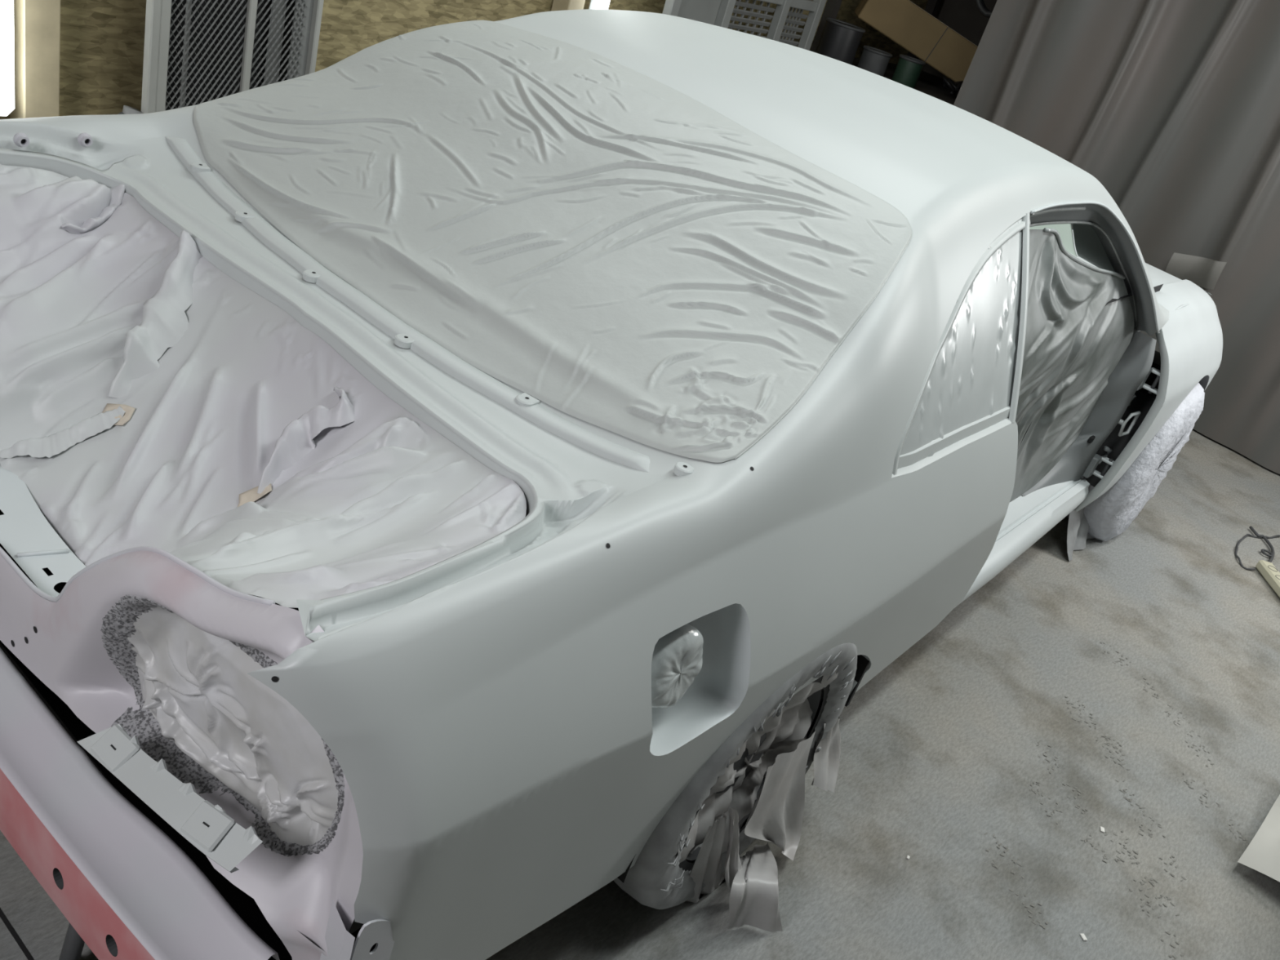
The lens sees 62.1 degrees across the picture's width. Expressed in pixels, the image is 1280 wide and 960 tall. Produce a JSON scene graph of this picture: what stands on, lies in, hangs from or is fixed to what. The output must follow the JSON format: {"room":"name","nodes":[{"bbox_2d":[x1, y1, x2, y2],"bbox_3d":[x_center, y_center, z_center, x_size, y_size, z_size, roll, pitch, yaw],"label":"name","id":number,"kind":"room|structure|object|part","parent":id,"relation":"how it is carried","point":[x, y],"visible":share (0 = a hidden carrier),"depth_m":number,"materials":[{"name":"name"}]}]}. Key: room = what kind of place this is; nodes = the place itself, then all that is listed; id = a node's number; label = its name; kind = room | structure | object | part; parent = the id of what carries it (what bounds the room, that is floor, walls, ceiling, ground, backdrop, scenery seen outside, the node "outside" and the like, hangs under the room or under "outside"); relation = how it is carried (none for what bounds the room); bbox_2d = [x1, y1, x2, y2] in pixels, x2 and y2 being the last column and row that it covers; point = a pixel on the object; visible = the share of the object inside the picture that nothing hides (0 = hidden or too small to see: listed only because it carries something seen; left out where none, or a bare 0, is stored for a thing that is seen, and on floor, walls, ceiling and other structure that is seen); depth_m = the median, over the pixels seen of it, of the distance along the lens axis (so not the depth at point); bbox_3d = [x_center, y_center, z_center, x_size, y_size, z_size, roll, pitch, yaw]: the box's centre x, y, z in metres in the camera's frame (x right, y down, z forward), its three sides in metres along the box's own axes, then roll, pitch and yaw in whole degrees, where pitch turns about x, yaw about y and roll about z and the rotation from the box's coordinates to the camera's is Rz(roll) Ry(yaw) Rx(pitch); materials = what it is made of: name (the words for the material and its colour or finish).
{"room":"auto paint shop","nodes":[
{"label":"auto paint shop","id":0,"kind":"room"},
{"bbox_2d":[0,0,928,119],"bbox_3d":[-1.087,-2.243,3.534,0.060,3.000,10.000,35,33,27],"label":"wall","id":1,"kind":"structure","parent":0,"point":[101,54],"depth_m":3.96,"materials":[{"name":"beige paint"}]},
{"bbox_2d":[588,0,610,9],"bbox_3d":[-0.009,-2.636,4.468,0.070,1.470,0.085,35,33,27],"label":"work light","id":2,"kind":"object","parent":1,"relation":"attached to","point":[594,4],"visible":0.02,"depth_m":4.74,"materials":[{"name":"white"}]},
{"bbox_2d":[0,428,1279,959],"bbox_3d":[0.498,0.436,3.012,7.000,0.102,10.000,35,33,27],"label":"floor","id":3,"kind":"structure","parent":0,"point":[1128,686],"depth_m":2.64,"materials":[{"name":"grey concrete"}]},
{"bbox_2d":[9,0,60,119],"bbox_3d":[-1.628,-1.914,2.862,0.100,2.780,0.105,35,33,27],"label":"light fixture","id":4,"kind":"object","parent":3,"relation":"on","point":[37,23],"visible":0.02,"depth_m":3.19,"materials":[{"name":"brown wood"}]},
{"bbox_2d":[0,0,14,115],"bbox_3d":[-1.707,-1.724,2.815,0.070,1.535,0.085,35,33,27],"label":"work light","id":5,"kind":"object","parent":4,"relation":"attached to","point":[6,6],"visible":1,"depth_m":3.09,"materials":[{"name":"white"}]},
{"bbox_2d":[58,923,84,959],"bbox_3d":[-0.811,0.623,1.577,0.093,0.246,0.225,19,29,2],"label":"stand","id":6,"kind":"object","parent":3,"relation":"on","point":[73,946],"visible":0.3,"depth_m":1.57,"materials":[{"name":"grey metal"}]},
{"bbox_2d":[141,0,324,113],"bbox_3d":[-1.331,-1.542,3.490,0.112,1.530,0.615,35,33,27],"label":"mesh panel","id":7,"kind":"object","parent":3,"relation":"on","point":[196,51],"visible":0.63,"depth_m":3.53,"materials":[{"name":"white metal"}]},
{"bbox_2d":[118,105,143,114],"bbox_3d":[-1.688,-1.113,3.342,0.080,0.124,0.258,35,33,27],"label":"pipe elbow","id":8,"kind":"object","parent":7,"relation":"attached to","point":[126,109],"visible":0.14,"depth_m":3.37,"materials":[{"name":"grey plastic"}]},
{"bbox_3d":[-1.277,-1.526,3.493,0.020,1.500,0.028,35,33,27],"label":"rail","id":9,"kind":"part","parent":7,"relation":"part of","materials":[{"name":"white metal"}]},
{"bbox_2d":[551,0,585,11],"bbox_3d":[-0.216,-2.413,4.535,0.100,2.780,0.100,35,33,27],"label":"timber post","id":10,"kind":"object","parent":3,"relation":"on","point":[557,5],"visible":0.02,"depth_m":4.68,"materials":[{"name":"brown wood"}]},
{"bbox_2d":[0,8,1222,959],"bbox_3d":[0.453,-0.464,3.037,1.701,1.345,4.478,35,33,27],"label":"car","id":11,"kind":"object","parent":3,"relation":"on","point":[499,753],"visible":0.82,"depth_m":1.47,"materials":[{"name":"grey metal"}]},
{"bbox_3d":[-0.905,0.044,1.544,0.505,0.001,0.099,35,33,27],"label":"luggage cross panel","id":12,"kind":"part","parent":11,"relation":"part of","materials":[{"name":"white metal"}]},
{"bbox_3d":[-0.542,0.353,1.213,0.294,0.079,0.043,32,31,23],"label":"lamp bracket plate","id":13,"kind":"part","parent":11,"relation":"part of","materials":[{"name":"white metal"}]},
{"bbox_3d":[-0.881,0.049,1.485,1.575,0.536,0.094,35,33,27],"label":"tail panel","id":14,"kind":"part","parent":11,"relation":"part of","materials":[{"name":"white metal"}]},
{"bbox_2d":[127,606,337,845],"bbox_3d":[-0.487,0.281,1.252,0.378,0.246,0.046,30,31,21],"label":"film","id":15,"kind":"object","parent":11,"relation":"attached to","point":[197,684],"visible":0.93,"depth_m":1.25,"materials":[{"name":"white plastic"}]},
{"bbox_2d":[0,164,526,608],"bbox_3d":[-0.698,-0.097,1.616,1.274,0.329,0.478,35,33,27],"label":"sheet","id":16,"kind":"object","parent":11,"relation":"in","point":[101,303],"visible":0.93,"depth_m":1.63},
{"bbox_2d":[102,403,135,425],"bbox_3d":[-0.828,-0.102,1.678,0.054,0.033,0.038,19,29,1],"label":"tape","id":17,"kind":"object","parent":16,"relation":"on","point":[129,411],"visible":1,"depth_m":1.68,"materials":[{"name":"beige paper"}]},
{"bbox_2d":[236,483,271,507],"bbox_3d":[-0.558,0.022,1.541,0.046,0.043,0.033,8,30,-19],"label":"tape","id":18,"kind":"object","parent":16,"relation":"attached to","point":[251,495],"visible":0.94,"depth_m":1.54,"materials":[{"name":"beige paper"}]},
{"bbox_2d":[193,20,912,462],"bbox_3d":[-0.175,-0.540,1.959,1.412,0.367,0.736,35,33,27],"label":"covered rear windshield","id":19,"kind":"object","parent":11,"relation":"on","point":[584,233],"visible":1,"depth_m":1.85},
{"bbox_2d":[651,623,703,707],"bbox_3d":[0.042,0.258,1.468,0.054,0.127,0.130,35,33,27],"label":"film","id":20,"kind":"object","parent":11,"relation":"on","point":[680,651],"visible":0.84,"depth_m":1.44,"materials":[{"name":"white plastic"}]},
{"bbox_2d":[613,642,857,932],"bbox_3d":[0.211,0.510,1.971,0.390,0.613,0.675,35,33,27],"label":"tyre cover","id":21,"kind":"object","parent":11,"relation":"attached to","point":[656,880],"visible":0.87,"depth_m":1.96,"materials":[{"name":"grey plastic"}]},
{"bbox_3d":[0.614,-0.086,2.050,0.031,0.051,0.604,35,33,27],"label":"waist moulding","id":22,"kind":"part","parent":11,"relation":"part of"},
{"bbox_2d":[897,222,1022,469],"bbox_3d":[0.611,-0.272,2.020,0.178,0.394,0.639,35,33,27],"label":"film","id":23,"kind":"object","parent":11,"relation":"attached to","point":[971,378],"visible":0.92,"depth_m":2.08,"materials":[{"name":"grey plastic"}]},
{"bbox_3d":[0.603,-0.285,2.018,0.053,0.385,0.666,26,30,15],"label":"quarter window trim","id":24,"kind":"part","parent":11,"relation":"part of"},
{"bbox_3d":[0.789,-0.345,2.240,0.028,0.395,0.215,-9,39,-40],"label":"pillar trim","id":25,"kind":"part","parent":11,"relation":"part of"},
{"bbox_3d":[0.892,0.181,2.920,0.203,0.168,1.750,35,33,27],"label":"sill","id":26,"kind":"part","parent":11,"relation":"part of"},
{"bbox_2d":[966,227,1133,502],"bbox_3d":[1.041,-0.260,2.830,0.134,0.865,1.320,35,33,27],"label":"film","id":27,"kind":"object","parent":11,"relation":"on","point":[1074,341],"visible":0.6,"depth_m":2.85,"materials":[{"name":"grey plastic"}]},
{"bbox_2d":[1029,223,1077,257],"bbox_3d":[0.833,-1.030,3.310,1.110,0.354,0.647,35,33,27],"label":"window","id":28,"kind":"structure","parent":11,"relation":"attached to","point":[1065,231],"depth_m":3.23,"materials":[{"name":"grey"}]},
{"bbox_3d":[1.143,-0.532,2.757,1.225,0.405,0.163,-12,41,-43],"label":"door frame","id":29,"kind":"part","parent":11,"relation":"part of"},
{"bbox_3d":[1.147,-0.523,2.702,1.150,0.369,0.096,-12,41,-43],"label":"drip rail","id":30,"kind":"part","parent":11,"relation":"part of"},
{"bbox_3d":[1.533,-0.015,3.541,0.060,0.010,0.030,35,33,27],"label":"hinge arm","id":31,"kind":"part","parent":11,"relation":"part of"},
{"bbox_3d":[1.549,-0.062,3.514,0.060,0.010,0.030,35,33,27],"label":"hinge arm","id":32,"kind":"part","parent":11,"relation":"part of"},
{"bbox_2d":[1066,382,1204,560],"bbox_3d":[1.785,-0.102,3.914,0.282,0.632,0.789,35,33,27],"label":"tyre cover","id":33,"kind":"object","parent":11,"relation":"attached to","point":[1109,515],"visible":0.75,"depth_m":3.75,"materials":[{"name":"white fabric"}]},
{"bbox_3d":[1.624,-0.290,3.383,0.060,0.010,0.030,35,33,27],"label":"hinge arm","id":34,"kind":"part","parent":11,"relation":"part of"},
{"bbox_3d":[1.639,-0.337,3.356,0.060,0.010,0.030,35,33,27],"label":"hinge arm","id":35,"kind":"part","parent":11,"relation":"part of"},
{"bbox_2d":[662,0,826,50],"bbox_3d":[0.463,-2.139,5.593,0.075,1.700,1.330,35,33,27],"label":"vent grille","id":36,"kind":"object","parent":3,"relation":"on","point":[715,12],"visible":0.3,"depth_m":5.58,"materials":[{"name":"grey metal"}]},
{"bbox_3d":[0.504,-2.242,5.588,0.025,0.550,0.440,35,33,27],"label":"slotted panel","id":37,"kind":"part","parent":36,"relation":"part of","materials":[{"name":"grey metal"}]},
{"bbox_3d":[0.767,-2.337,5.902,0.025,0.550,0.280,35,33,27],"label":"slotted panel","id":38,"kind":"part","parent":36,"relation":"part of","materials":[{"name":"grey metal"}]},
{"bbox_2d":[810,0,956,105],"bbox_3d":[1.796,-2.430,6.548,1.010,2.000,1.355,35,33,27],"label":"storage shelf","id":39,"kind":"object","parent":3,"relation":"on","point":[927,83],"visible":0.05,"depth_m":6.33,"materials":[{"name":"black metal"}]},
{"bbox_2d":[815,17,865,65],"bbox_3d":[1.138,-2.497,6.092,0.240,0.228,0.240,35,33,27],"label":"canister","id":40,"kind":"object","parent":39,"relation":"on","point":[839,40],"visible":0.77,"depth_m":6.01,"materials":[{"name":"grey metal"}]},
{"bbox_2d":[857,45,892,76],"bbox_3d":[1.349,-2.412,6.128,0.178,0.128,0.179,35,33,27],"label":"tin","id":41,"kind":"object","parent":39,"relation":"on","point":[873,60],"visible":0.84,"depth_m":6.07,"materials":[{"name":"grey metal"}]},
{"bbox_2d":[891,53,925,88],"bbox_3d":[1.529,-2.331,6.069,0.158,0.148,0.159,35,33,27],"label":"canister","id":42,"kind":"object","parent":39,"relation":"on","point":[907,73],"visible":0.87,"depth_m":6.02,"materials":[{"name":"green metal"}]},
{"bbox_2d":[854,0,977,81],"bbox_3d":[1.745,-2.615,6.337,0.974,0.443,0.342,17,29,-2],"label":"cardboard box","id":43,"kind":"object","parent":39,"relation":"on","point":[904,22],"visible":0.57,"depth_m":6.17,"materials":[{"name":"brown cardboard"}]},
{"bbox_2d":[942,75,963,96],"bbox_3d":[1.914,-2.304,6.262,0.240,0.111,0.553,35,33,27],"label":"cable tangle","id":44,"kind":"object","parent":39,"relation":"on","point":[955,86],"visible":0.43,"depth_m":6.15,"materials":[{"name":"black plastic"}]},
{"bbox_2d":[974,0,992,17],"bbox_3d":[1.946,-2.749,5.686,0.296,0.515,0.133,35,33,27],"label":"air hose","id":45,"kind":"object","parent":39,"relation":"hanging from","point":[983,10],"visible":0.54,"depth_m":5.75,"materials":[{"name":"black plastic"}]},
{"bbox_2d":[1080,933,1087,940],"bbox_3d":[0.934,0.963,2.239,0.010,0.003,0.016,8,30,-17],"label":"paper scrap","id":46,"kind":"object","parent":3,"relation":"on","point":[1084,938],"visible":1,"depth_m":2.24,"materials":[{"name":"white paper"}]},
{"bbox_2d":[1100,826,1105,832],"bbox_3d":[1.111,0.839,2.554,0.010,0.003,0.016,22,29,8],"label":"paper scrap","id":47,"kind":"object","parent":3,"relation":"on","point":[1102,829],"visible":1,"depth_m":2.55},
{"bbox_2d":[953,0,1279,474],"bbox_3d":[3.536,-1.132,4.493,4.721,2.740,0.195,33,32,25],"label":"curtain","id":48,"kind":"object","parent":3,"relation":"on","point":[1172,106],"visible":0.52,"depth_m":5.17,"materials":[{"name":"grey fabric"}]},
{"bbox_2d":[1234,526,1279,598],"bbox_3d":[2.468,0.326,4.182,0.238,0.046,0.809,25,29,12],"label":"power strip","id":49,"kind":"object","parent":3,"relation":"on","point":[1268,571],"visible":1,"depth_m":4.12,"materials":[{"name":"beige plastic"}]},
{"bbox_2d":[1237,794,1279,881],"bbox_3d":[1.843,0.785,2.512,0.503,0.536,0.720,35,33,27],"label":"paper sheet","id":50,"kind":"object","parent":3,"relation":"on","point":[1262,855],"visible":1,"depth_m":2.56,"materials":[{"name":"white paper"}]},
{"bbox_2d":[918,0,997,82],"bbox_3d":[3.988,-1.954,5.930,7.000,3.000,0.060,35,33,27],"label":"wall","id":51,"kind":"structure","parent":0,"point":[962,16],"depth_m":7.09,"materials":[{"name":"black"}]}
]}

